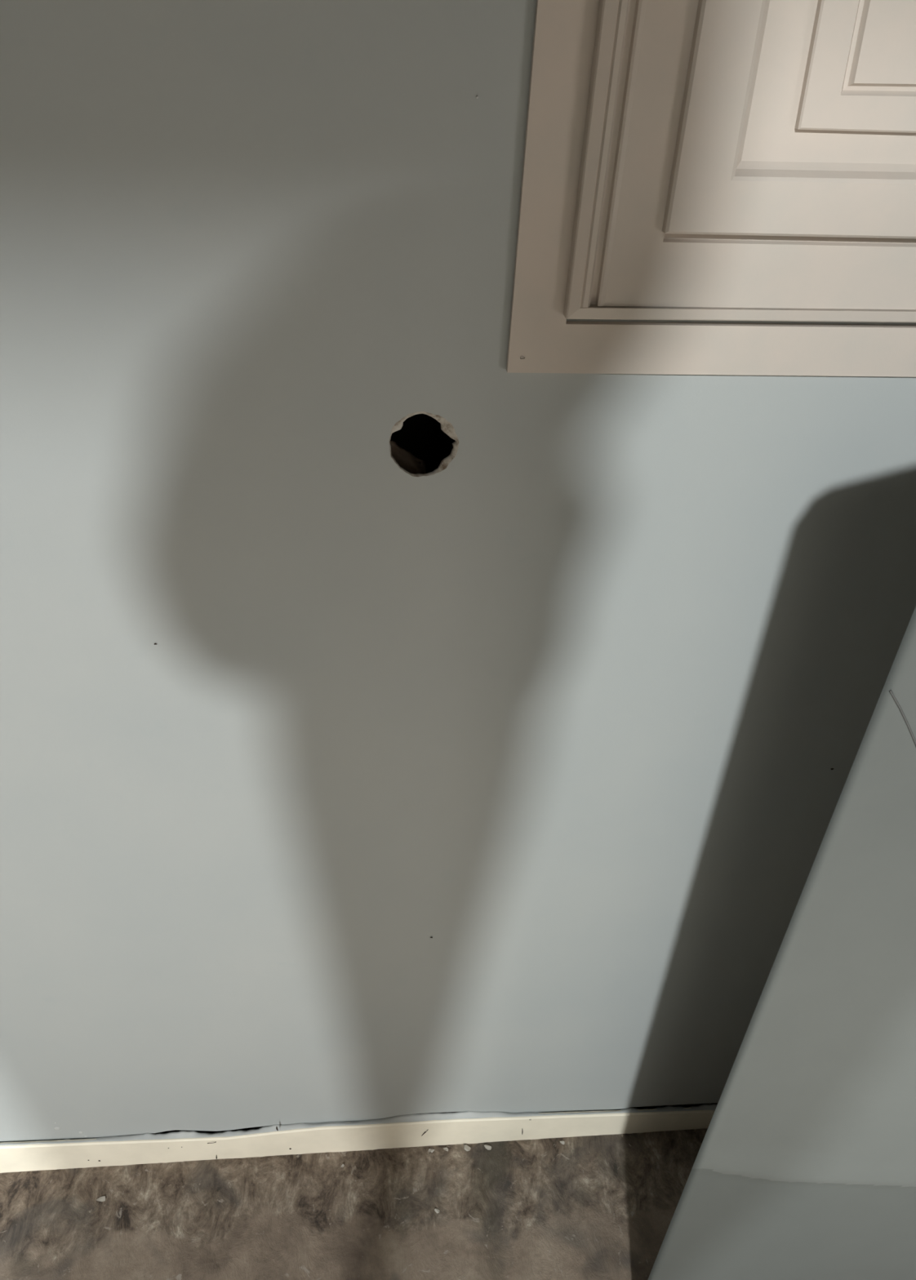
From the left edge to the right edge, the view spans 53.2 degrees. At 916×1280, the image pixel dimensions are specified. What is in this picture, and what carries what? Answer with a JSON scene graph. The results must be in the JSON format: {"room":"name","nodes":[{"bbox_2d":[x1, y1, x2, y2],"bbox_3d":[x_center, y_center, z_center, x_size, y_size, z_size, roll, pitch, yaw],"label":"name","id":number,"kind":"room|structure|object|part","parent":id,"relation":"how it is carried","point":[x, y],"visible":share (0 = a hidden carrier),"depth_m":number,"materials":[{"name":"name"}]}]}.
{"room":"room under renovation","nodes":[
{"label":"room under renovation","id":0,"kind":"room"},
{"bbox_2d":[0,1102,717,1279],"bbox_3d":[0.258,1.856,-0.415,3.000,0.028,4.320,-1,36,-5],"label":"floor","id":1,"kind":"structure","parent":0,"point":[593,1207],"depth_m":1.14,"materials":[{"name":"concrete"}]},
{"bbox_2d":[96,1196,105,1201],"bbox_3d":[-0.448,0.703,1.147,0.011,0.002,0.006,-7,37,-13],"label":"flake","id":2,"kind":"object","parent":1,"relation":"on","point":[102,1198],"visible":1,"depth_m":1.15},
{"bbox_2d":[463,1144,471,1151],"bbox_3d":[0.012,0.673,1.212,0.011,0.002,0.007,17,38,19],"label":"flake","id":3,"kind":"object","parent":1,"relation":"on","point":[467,1148],"visible":1,"depth_m":1.21,"materials":[{"name":"white paint"}]},
{"bbox_2d":[484,1144,491,1150],"bbox_3d":[0.040,0.673,1.213,0.011,0.002,0.006,16,38,18],"label":"flake","id":4,"kind":"object","parent":1,"relation":"on","point":[487,1147],"visible":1,"depth_m":1.21,"materials":[{"name":"white paint"}]},
{"bbox_2d":[648,606,915,1279],"bbox_3d":[0.536,0.316,0.761,0.620,1.146,0.013,-1,36,-5],"label":"panel","id":5,"kind":"object","parent":1,"relation":"on","point":[804,1166],"visible":1,"depth_m":0.78,"materials":[{"name":"paint"}]},
{"bbox_2d":[0,0,915,1142],"bbox_3d":[0.149,-0.383,0.553,3.040,2.580,0.121,-1,36,-5],"label":"wall","id":6,"kind":"structure","parent":0,"point":[395,719],"depth_m":0.73,"materials":[{"name":"grey paint"}]},
{"bbox_2d":[0,1104,717,1173],"bbox_3d":[0.107,0.633,1.205,3.000,0.116,0.010,-1,36,-5],"label":"baseboard","id":7,"kind":"structure","parent":6,"relation":"attached to","point":[408,1131],"depth_m":1.18,"materials":[{"name":"beige paint"}]},
{"bbox_2d":[506,0,915,377],"bbox_3d":[0.313,-0.468,0.419,0.534,0.714,0.031,-1,36,-5],"label":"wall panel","id":8,"kind":"object","parent":6,"relation":"attached to","point":[710,160],"visible":1,"depth_m":0.54,"materials":[{"name":"beige paint"}]},
{"bbox_3d":[0.291,-0.448,0.422,0.318,0.491,0.016,-1,36,-5],"label":"raised moulding","id":9,"kind":"part","parent":8,"relation":"part of","materials":[{"name":"beige paint"}]},
{"bbox_3d":[0.265,-0.430,0.438,0.158,0.330,0.010,-1,36,-5],"label":"moulding","id":10,"kind":"part","parent":8,"relation":"part of","materials":[{"name":"beige paint"}]}
]}

